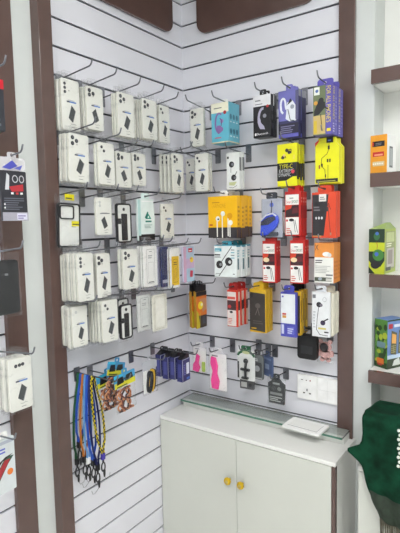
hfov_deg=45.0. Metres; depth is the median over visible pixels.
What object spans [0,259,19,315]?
phone case
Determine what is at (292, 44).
wall
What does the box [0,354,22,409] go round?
pack
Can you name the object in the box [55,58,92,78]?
hook
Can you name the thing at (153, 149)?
hook
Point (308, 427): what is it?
tray
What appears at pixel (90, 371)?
hook
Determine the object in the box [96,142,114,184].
pack
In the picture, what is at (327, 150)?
pack
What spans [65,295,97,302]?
hook
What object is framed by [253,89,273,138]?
box
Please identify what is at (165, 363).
box
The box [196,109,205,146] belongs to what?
pack
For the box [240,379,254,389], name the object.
adapter blister
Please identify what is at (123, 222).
pack
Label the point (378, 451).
cloth
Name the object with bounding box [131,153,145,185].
pack
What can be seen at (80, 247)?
hook
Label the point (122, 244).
hook
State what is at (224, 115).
box
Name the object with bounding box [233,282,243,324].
pack
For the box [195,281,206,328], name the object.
pack
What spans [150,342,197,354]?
hook
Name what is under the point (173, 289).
hook
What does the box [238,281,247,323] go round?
pack
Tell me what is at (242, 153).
box
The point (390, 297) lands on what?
wall
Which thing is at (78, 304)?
pack
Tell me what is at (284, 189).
hook
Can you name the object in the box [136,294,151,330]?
pack
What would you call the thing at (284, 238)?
hook
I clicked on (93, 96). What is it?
pack
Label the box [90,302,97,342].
pack
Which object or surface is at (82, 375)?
lanyard
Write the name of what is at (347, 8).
trim
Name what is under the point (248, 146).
hook
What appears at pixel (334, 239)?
hook
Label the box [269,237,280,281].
pack
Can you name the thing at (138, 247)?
pack
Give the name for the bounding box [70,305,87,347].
pack
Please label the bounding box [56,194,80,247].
pack
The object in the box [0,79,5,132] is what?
pack
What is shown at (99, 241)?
hook
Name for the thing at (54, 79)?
pack
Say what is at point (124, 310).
pack
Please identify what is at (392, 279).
wall shelf
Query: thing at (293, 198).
pack
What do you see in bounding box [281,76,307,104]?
hook
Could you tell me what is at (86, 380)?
lanyard
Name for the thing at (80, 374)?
lanyard
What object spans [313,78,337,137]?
box
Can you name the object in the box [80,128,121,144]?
hook
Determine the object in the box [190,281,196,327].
sachet
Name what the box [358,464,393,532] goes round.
base cabinet
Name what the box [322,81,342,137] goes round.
box
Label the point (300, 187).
pack
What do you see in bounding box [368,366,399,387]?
wall shelf
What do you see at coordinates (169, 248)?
pack
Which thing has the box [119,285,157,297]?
hook
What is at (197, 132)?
pack
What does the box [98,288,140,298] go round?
hook
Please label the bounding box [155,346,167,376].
box
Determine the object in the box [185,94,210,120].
hook
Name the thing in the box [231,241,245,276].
box
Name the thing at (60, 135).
pack
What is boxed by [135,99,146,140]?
pack
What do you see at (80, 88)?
pack
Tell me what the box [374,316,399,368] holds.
carton
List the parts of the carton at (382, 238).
lid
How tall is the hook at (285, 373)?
0.065 m
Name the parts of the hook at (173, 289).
rod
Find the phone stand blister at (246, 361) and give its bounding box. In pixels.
[237,345,254,381]
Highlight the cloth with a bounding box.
[348,400,399,532]
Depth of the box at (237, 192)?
2.14 m
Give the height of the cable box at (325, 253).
0.177 m
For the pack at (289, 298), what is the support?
hanging from the hook
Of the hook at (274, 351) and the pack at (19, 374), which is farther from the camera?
the hook at (274, 351)
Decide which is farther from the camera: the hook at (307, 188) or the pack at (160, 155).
the pack at (160, 155)
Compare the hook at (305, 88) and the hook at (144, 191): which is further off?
the hook at (144, 191)
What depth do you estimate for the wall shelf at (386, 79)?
1.78 m
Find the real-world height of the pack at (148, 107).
0.197 m
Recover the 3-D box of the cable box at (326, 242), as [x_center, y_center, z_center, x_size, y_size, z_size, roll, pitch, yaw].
[0.517,-0.031,1.924,0.079,0.177,0.025,3,6,36]
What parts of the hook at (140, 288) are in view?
rod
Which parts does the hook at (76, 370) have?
mounting plate, rod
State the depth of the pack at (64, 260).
1.72 m
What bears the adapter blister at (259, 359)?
hanging from the hook at (267, 345)
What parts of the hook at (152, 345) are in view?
mounting plate, rod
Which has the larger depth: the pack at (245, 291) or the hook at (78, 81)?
the pack at (245, 291)
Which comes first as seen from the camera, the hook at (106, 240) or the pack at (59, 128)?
the pack at (59, 128)
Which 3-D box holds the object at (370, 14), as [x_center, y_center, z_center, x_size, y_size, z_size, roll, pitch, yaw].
[0.695,-0.057,1.980,0.071,3.000,0.164,2,6,35]
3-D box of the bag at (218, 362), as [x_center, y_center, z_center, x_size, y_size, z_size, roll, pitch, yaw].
[0.082,0.473,2.211,0.107,0.206,0.025,2,6,35]
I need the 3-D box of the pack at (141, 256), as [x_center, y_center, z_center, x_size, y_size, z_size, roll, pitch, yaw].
[-0.215,-0.010,1.983,0.013,0.203,0.098,2,6,35]
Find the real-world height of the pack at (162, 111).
0.195 m
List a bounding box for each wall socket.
[297,373,317,400]
[317,377,336,404]
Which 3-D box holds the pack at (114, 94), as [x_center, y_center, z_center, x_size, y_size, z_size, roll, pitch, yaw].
[-0.299,-0.589,1.866,0.017,0.203,0.108,2,6,35]
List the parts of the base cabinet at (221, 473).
door, knob, knob, panel, door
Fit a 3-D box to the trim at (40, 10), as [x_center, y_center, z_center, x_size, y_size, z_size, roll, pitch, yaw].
[-0.541,-0.008,1.739,0.075,3.000,0.056,2,6,35]
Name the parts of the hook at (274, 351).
mounting plate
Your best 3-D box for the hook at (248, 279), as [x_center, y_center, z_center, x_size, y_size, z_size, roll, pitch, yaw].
[0.165,0.091,2.145,0.028,0.069,0.223,2,6,35]
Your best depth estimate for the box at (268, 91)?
1.96 m
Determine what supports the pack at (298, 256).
hanging from the hook at (309, 235)
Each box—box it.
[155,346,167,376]
[162,348,173,378]
[169,348,181,379]
[177,350,189,382]
[208,191,240,237]
[211,99,239,145]
[214,241,240,277]
[226,152,241,189]
[228,191,244,237]
[228,191,247,236]
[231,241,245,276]
[232,191,251,236]
[233,240,250,275]
[241,152,244,188]
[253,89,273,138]
[258,90,276,139]
[278,84,300,138]
[282,86,303,139]
[292,86,305,139]
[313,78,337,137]
[314,243,335,282]
[319,242,337,281]
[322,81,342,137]
[326,242,339,280]
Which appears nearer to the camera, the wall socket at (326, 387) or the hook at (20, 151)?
the hook at (20, 151)
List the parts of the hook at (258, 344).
mounting plate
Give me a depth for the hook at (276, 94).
2.01 m
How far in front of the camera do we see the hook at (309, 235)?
2.03 m
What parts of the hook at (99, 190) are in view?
mounting plate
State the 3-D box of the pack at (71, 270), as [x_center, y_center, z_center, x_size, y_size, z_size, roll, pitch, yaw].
[-0.430,0.028,1.723,0.017,0.209,0.092,2,6,35]
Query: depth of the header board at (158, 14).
2.12 m
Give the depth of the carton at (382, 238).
1.86 m
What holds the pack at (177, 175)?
hanging from the hook at (153, 149)
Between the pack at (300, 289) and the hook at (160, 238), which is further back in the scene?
the hook at (160, 238)
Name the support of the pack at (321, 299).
hanging from the hook at (333, 284)
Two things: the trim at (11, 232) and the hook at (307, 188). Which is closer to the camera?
the trim at (11, 232)
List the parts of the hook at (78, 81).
mounting plate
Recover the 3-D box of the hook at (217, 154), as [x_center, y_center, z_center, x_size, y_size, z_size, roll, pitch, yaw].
[0.023,-0.514,2.179,0.028,0.078,0.228,2,6,35]
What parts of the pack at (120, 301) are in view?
panel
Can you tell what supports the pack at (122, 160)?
hanging from the hook at (103, 141)
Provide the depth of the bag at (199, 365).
2.29 m
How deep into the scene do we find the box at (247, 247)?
2.15 m
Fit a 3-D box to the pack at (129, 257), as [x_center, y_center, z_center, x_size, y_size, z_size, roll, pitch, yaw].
[-0.277,0.000,1.909,0.017,0.197,0.105,2,6,35]
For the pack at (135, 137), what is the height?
0.197 m
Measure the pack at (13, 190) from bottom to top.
0.206 m
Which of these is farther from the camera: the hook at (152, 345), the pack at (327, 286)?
the hook at (152, 345)
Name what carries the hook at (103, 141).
attached to the wall at (130, 499)
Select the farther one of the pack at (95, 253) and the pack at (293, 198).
the pack at (293, 198)
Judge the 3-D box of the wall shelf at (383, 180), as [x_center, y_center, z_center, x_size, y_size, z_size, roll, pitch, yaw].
[0.974,-0.322,1.703,0.683,0.052,0.183,2,6,35]
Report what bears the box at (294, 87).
hanging from the hook at (305, 88)
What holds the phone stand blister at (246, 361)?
hanging from the hook at (258, 344)
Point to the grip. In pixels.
(325, 352)
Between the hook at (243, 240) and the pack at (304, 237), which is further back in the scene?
the hook at (243, 240)
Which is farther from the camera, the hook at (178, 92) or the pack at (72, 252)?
the hook at (178, 92)
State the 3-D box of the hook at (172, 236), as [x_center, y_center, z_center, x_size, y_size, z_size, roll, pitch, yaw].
[-0.193,-0.094,2.078,0.200,0.075,0.028,2,6,35]
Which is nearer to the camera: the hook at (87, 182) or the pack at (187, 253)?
the hook at (87, 182)
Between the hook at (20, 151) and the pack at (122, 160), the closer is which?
the hook at (20, 151)
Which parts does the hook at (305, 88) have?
mounting plate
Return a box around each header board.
[100,0,172,31]
[196,0,310,33]
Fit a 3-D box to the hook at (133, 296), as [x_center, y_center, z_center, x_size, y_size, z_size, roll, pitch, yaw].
[-0.202,0.108,2.047,0.233,0.078,0.028,2,6,35]
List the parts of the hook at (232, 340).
mounting plate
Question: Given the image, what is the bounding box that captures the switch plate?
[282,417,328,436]
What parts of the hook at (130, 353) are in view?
mounting plate, rod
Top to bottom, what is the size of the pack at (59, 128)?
0.218 m
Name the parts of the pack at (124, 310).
panel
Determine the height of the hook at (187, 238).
0.087 m
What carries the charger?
hanging from the hook at (285, 373)
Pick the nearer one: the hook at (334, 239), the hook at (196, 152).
the hook at (334, 239)
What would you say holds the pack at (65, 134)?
hanging from the hook at (58, 132)
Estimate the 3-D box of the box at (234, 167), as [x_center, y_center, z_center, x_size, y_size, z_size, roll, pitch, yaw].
[0.146,-0.422,2.073,0.064,0.180,0.019,2,6,35]
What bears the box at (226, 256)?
hanging from the hook at (243, 240)
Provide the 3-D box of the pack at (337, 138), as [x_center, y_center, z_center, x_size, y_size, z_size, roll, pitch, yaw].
[0.500,-0.416,1.861,0.094,0.198,0.020,2,6,36]
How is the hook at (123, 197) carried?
attached to the wall at (130, 499)
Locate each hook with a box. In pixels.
[0,144,23,159]
[0,240,23,251]
[0,347,35,354]
[0,433,16,439]
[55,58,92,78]
[56,117,95,144]
[59,182,87,194]
[62,241,100,253]
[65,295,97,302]
[73,366,118,381]
[76,67,117,86]
[76,239,118,251]
[78,184,118,206]
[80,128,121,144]
[82,289,124,304]
[87,364,130,379]
[97,185,138,197]
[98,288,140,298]
[99,77,140,106]
[100,138,138,150]
[104,238,145,253]
[118,140,153,152]
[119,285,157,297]
[120,188,159,202]
[121,235,163,248]
[128,350,164,362]
[131,284,173,299]
[136,236,172,245]
[139,85,164,98]
[144,191,181,202]
[147,238,188,246]
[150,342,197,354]
[151,141,192,163]
[156,92,178,104]
[159,235,201,246]
[171,278,215,291]
[180,147,199,156]
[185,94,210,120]
[190,141,220,163]
[190,335,214,347]
[209,338,234,352]
[211,90,240,115]
[213,186,242,194]
[216,237,245,243]
[223,277,250,291]
[224,142,251,161]
[238,339,261,349]
[250,281,274,291]
[250,343,270,355]
[254,82,277,108]
[260,188,287,205]
[262,232,286,245]
[262,344,277,356]
[269,367,288,379]
[280,131,304,153]
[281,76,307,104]
[286,180,310,199]
[290,231,313,245]
[314,282,336,290]
[317,181,337,190]
[318,234,337,241]
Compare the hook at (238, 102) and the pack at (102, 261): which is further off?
the hook at (238, 102)
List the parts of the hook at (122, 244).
rod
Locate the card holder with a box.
[263,351,273,377]
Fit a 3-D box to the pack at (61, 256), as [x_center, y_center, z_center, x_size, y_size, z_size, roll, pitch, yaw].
[-0.474,0.029,1.754,0.017,0.209,0.092,2,6,35]
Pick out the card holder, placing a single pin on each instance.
(268, 360)
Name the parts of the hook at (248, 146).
rod, mounting plate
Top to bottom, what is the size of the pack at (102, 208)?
0.178 m
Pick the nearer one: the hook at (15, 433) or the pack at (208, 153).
the hook at (15, 433)
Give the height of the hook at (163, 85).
0.077 m
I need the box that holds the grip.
[319,339,333,361]
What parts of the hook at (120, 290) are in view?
rod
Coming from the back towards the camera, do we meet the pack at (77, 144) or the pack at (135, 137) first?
the pack at (135, 137)
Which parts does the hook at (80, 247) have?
mounting plate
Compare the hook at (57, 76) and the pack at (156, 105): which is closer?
the hook at (57, 76)
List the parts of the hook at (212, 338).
mounting plate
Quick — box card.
[0,431,16,494]
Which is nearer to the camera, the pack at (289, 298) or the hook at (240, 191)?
the pack at (289, 298)
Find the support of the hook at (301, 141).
attached to the wall at (292, 44)
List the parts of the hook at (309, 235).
mounting plate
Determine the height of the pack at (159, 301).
0.190 m
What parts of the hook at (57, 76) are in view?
mounting plate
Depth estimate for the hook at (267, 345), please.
2.19 m
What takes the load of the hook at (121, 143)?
attached to the wall at (130, 499)
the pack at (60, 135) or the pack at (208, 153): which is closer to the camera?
the pack at (60, 135)
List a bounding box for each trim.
[0,0,38,532]
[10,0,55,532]
[29,0,74,532]
[337,0,355,438]
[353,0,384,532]
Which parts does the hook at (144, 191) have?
rod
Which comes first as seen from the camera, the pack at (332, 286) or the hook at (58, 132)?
the hook at (58, 132)
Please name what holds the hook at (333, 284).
attached to the wall at (292, 44)
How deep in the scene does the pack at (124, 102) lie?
1.85 m
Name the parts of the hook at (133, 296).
mounting plate, rod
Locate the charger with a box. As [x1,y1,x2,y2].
[268,373,285,404]
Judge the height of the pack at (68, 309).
0.187 m
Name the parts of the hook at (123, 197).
mounting plate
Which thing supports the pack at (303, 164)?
hanging from the hook at (301, 141)
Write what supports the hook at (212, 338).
attached to the wall at (292, 44)
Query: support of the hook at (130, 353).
attached to the wall at (130, 499)
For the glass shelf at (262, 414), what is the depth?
2.20 m
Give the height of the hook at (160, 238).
0.091 m
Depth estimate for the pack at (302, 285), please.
2.01 m
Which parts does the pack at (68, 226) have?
panel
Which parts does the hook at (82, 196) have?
mounting plate, rod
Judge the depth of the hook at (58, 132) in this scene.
1.72 m
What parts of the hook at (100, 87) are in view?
mounting plate, rod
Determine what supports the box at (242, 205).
hanging from the hook at (240, 191)
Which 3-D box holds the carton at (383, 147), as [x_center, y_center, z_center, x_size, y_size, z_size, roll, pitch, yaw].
[0.705,-0.428,1.857,0.064,0.143,0.086,4,7,43]
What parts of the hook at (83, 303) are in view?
rod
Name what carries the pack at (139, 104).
hanging from the hook at (163, 85)
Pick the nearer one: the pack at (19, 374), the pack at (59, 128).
the pack at (19, 374)
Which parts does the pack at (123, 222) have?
panel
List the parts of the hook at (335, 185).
mounting plate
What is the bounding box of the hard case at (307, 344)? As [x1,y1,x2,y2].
[297,327,318,359]
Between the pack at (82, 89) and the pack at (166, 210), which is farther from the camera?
the pack at (166, 210)
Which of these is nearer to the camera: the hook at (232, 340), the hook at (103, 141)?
the hook at (103, 141)
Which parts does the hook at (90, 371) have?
mounting plate, rod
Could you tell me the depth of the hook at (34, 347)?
1.49 m
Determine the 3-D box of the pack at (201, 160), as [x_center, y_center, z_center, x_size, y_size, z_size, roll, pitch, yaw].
[0.009,-0.432,2.164,0.090,0.206,0.017,2,6,35]
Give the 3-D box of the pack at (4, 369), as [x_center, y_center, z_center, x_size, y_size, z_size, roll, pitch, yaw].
[-0.580,0.356,1.514,0.017,0.205,0.100,2,6,35]
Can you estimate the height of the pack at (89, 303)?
0.196 m
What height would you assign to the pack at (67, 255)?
0.209 m
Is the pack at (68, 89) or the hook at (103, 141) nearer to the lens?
the pack at (68, 89)
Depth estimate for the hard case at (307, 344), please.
2.00 m
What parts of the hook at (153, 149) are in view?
mounting plate, rod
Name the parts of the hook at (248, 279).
mounting plate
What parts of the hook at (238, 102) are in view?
mounting plate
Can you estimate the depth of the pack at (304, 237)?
1.94 m
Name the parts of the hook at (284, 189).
rod, mounting plate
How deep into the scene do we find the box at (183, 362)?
2.11 m
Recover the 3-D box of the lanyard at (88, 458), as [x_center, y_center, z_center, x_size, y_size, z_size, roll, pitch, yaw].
[-0.436,0.629,1.845,0.012,0.441,0.059,2,6,35]
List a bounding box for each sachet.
[189,280,195,326]
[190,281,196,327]
[193,280,202,327]
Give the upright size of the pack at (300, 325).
0.208 m
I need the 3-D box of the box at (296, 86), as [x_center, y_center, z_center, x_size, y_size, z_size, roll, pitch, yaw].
[0.380,-0.615,1.930,0.084,0.204,0.024,3,6,36]
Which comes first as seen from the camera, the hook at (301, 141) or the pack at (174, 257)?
the hook at (301, 141)
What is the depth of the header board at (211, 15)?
2.14 m
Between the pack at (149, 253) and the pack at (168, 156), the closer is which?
the pack at (149, 253)
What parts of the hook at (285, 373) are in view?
mounting plate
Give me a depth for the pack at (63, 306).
1.74 m
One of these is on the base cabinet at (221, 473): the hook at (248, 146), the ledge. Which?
the ledge
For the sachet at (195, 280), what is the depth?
2.24 m
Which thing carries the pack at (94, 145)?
hanging from the hook at (120, 128)
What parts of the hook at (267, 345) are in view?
mounting plate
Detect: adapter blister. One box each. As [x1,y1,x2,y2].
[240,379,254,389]
[254,349,263,379]
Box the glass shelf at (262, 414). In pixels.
[181,393,349,439]
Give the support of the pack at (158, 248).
hanging from the hook at (172, 236)
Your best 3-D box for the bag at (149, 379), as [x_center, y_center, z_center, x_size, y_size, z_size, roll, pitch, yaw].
[-0.214,0.463,2.056,0.030,0.164,0.095,2,6,35]
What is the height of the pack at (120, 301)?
0.197 m
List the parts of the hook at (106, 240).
mounting plate, rod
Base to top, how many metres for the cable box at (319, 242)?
0.177 m
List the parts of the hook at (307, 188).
mounting plate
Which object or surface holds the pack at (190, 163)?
hanging from the hook at (196, 152)
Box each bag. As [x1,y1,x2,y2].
[96,368,118,410]
[104,357,124,401]
[113,367,134,412]
[142,356,156,393]
[193,342,205,372]
[209,347,226,390]
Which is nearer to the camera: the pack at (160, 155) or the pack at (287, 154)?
the pack at (287, 154)
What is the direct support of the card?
hanging from the hook at (15, 433)
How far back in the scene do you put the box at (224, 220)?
2.09 m
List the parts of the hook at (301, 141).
mounting plate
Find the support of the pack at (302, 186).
hanging from the hook at (307, 188)
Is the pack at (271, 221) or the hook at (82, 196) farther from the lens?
the pack at (271, 221)
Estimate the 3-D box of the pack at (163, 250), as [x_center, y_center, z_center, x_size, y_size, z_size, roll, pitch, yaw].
[-0.153,-0.010,2.075,0.013,0.212,0.065,2,6,35]
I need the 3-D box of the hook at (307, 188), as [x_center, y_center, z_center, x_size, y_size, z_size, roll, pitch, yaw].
[0.393,-0.307,1.945,0.028,0.067,0.218,2,6,35]
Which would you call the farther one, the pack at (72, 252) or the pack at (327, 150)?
the pack at (327, 150)
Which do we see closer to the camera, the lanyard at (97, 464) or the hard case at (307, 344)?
the lanyard at (97, 464)
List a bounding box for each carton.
[369,222,395,273]
[370,134,395,172]
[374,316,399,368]
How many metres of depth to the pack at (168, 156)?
2.11 m
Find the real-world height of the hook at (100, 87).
0.078 m
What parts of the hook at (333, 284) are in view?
mounting plate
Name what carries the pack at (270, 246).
hanging from the hook at (284, 238)
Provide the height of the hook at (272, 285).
0.067 m
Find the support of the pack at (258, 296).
hanging from the hook at (272, 285)
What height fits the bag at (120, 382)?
0.167 m
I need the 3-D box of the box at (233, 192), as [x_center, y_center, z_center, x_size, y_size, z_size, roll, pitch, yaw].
[0.143,-0.236,2.161,0.149,0.204,0.031,2,6,34]
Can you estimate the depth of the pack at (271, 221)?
1.96 m
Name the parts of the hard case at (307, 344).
embossed panel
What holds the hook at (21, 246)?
attached to the wall at (130, 499)
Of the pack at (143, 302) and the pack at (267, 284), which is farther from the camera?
the pack at (267, 284)
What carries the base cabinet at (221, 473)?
on the floor
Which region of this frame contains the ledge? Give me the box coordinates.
[183,401,348,444]
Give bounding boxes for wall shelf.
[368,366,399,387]
[369,270,399,288]
[370,171,399,188]
[371,64,399,92]
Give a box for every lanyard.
[72,373,84,483]
[73,373,85,471]
[79,374,91,481]
[82,374,91,487]
[85,375,100,484]
[88,375,100,493]
[90,376,109,477]
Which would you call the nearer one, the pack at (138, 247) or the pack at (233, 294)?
the pack at (138, 247)
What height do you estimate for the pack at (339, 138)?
0.198 m
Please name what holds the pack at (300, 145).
hanging from the hook at (301, 141)
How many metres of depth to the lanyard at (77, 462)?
1.85 m
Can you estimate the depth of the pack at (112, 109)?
1.84 m
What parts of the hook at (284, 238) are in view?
mounting plate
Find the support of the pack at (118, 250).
hanging from the hook at (106, 240)
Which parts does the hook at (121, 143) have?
mounting plate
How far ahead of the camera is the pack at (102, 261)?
1.79 m
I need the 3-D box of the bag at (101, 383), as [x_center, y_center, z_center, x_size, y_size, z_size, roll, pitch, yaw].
[-0.348,0.472,1.864,0.020,0.171,0.127,3,7,41]
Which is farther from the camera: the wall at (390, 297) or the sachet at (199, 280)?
the sachet at (199, 280)
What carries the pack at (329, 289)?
hanging from the hook at (333, 284)
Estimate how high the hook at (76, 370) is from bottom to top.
0.058 m
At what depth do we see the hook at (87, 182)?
1.69 m
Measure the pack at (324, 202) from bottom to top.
0.202 m
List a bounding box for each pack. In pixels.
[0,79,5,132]
[0,153,28,220]
[0,354,17,409]
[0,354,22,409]
[1,355,24,411]
[6,355,32,412]
[54,79,58,130]
[55,79,76,132]
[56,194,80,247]
[59,77,80,131]
[59,134,79,183]
[60,254,65,300]
[61,303,76,345]
[62,133,65,181]
[63,253,68,300]
[64,133,84,183]
[65,252,81,299]
[65,304,79,346]
[66,253,72,300]
[66,308,72,348]
[67,132,88,182]
[70,254,75,301]
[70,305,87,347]
[72,252,87,300]
[75,253,93,301]
[79,87,95,132]
[81,87,99,132]
[84,85,103,131]
[88,302,91,341]
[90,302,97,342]
[93,143,111,186]
[93,253,102,296]
[94,197,111,234]
[94,298,109,340]
[95,253,110,297]
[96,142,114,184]
[97,299,110,342]
[100,299,118,342]
[111,93,113,134]
[113,93,131,139]
[114,151,131,187]
[115,203,131,242]
[116,91,134,137]
[117,248,132,288]
[117,297,128,332]
[118,303,132,339]
[121,249,138,289]
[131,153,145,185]
[134,99,145,140]
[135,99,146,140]
[136,193,154,240]
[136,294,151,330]
[137,245,149,286]
[138,100,154,140]
[140,98,156,139]
[140,247,143,287]
[142,246,157,286]
[151,293,166,331]
[155,105,161,142]
[155,246,163,286]
[157,105,169,143]
[159,154,164,192]
[160,204,173,237]
[160,246,167,286]
[163,154,167,192]
[167,155,178,193]
[167,248,171,287]
[169,248,179,287]
[171,153,183,192]
[181,246,194,282]
[186,158,195,190]
[190,108,204,146]
[195,153,208,190]
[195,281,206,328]
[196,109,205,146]
[200,154,211,191]
[208,153,209,189]
[227,283,239,326]
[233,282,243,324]
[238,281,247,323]
[250,282,267,332]
[258,282,269,331]
[259,192,282,236]
[259,281,272,330]
[262,237,277,282]
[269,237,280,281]
[277,142,298,186]
[281,144,301,187]
[281,285,297,337]
[285,185,302,235]
[289,283,304,332]
[290,236,306,283]
[291,284,302,335]
[293,185,304,235]
[301,144,304,186]
[301,284,307,331]
[302,186,306,235]
[303,234,308,282]
[312,185,337,237]
[312,286,330,337]
[315,137,340,183]
[315,185,339,236]
[317,138,342,184]
[326,287,334,335]
[327,286,335,333]
[328,285,338,332]
[339,138,343,182]
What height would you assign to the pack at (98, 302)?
0.196 m
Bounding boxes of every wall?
[0,0,189,532]
[181,0,338,424]
[380,0,399,403]
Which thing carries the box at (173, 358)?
hanging from the hook at (152, 345)
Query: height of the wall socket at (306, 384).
0.108 m
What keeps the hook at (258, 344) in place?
attached to the wall at (292, 44)
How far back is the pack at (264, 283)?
2.06 m
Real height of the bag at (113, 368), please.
0.176 m
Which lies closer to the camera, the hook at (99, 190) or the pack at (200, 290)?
the hook at (99, 190)
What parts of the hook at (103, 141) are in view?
rod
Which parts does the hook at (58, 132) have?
mounting plate, rod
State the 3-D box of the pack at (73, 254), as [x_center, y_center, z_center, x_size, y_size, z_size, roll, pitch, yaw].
[-0.420,0.025,1.713,0.017,0.209,0.092,2,6,35]
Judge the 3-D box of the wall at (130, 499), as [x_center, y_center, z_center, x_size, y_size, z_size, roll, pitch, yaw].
[-0.828,0.031,1.373,0.030,3.000,2.600,2,6,35]
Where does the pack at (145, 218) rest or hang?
hanging from the hook at (123, 197)
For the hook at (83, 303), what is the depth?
1.80 m
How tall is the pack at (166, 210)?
0.188 m
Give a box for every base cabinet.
[160,403,355,532]
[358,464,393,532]
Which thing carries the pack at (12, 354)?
hanging from the hook at (34, 347)
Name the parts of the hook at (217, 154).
rod, mounting plate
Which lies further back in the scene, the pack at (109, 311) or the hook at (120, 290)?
the hook at (120, 290)
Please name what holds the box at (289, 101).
hanging from the hook at (305, 88)
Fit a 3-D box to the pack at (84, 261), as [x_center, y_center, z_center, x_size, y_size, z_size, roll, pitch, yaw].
[-0.407,0.028,1.708,0.017,0.209,0.092,2,6,35]
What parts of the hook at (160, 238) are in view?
rod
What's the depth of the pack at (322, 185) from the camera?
1.86 m
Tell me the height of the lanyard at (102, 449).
0.431 m
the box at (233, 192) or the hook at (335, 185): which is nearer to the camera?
the hook at (335, 185)
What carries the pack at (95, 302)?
hanging from the hook at (83, 303)
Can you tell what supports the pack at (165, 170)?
hanging from the hook at (153, 149)

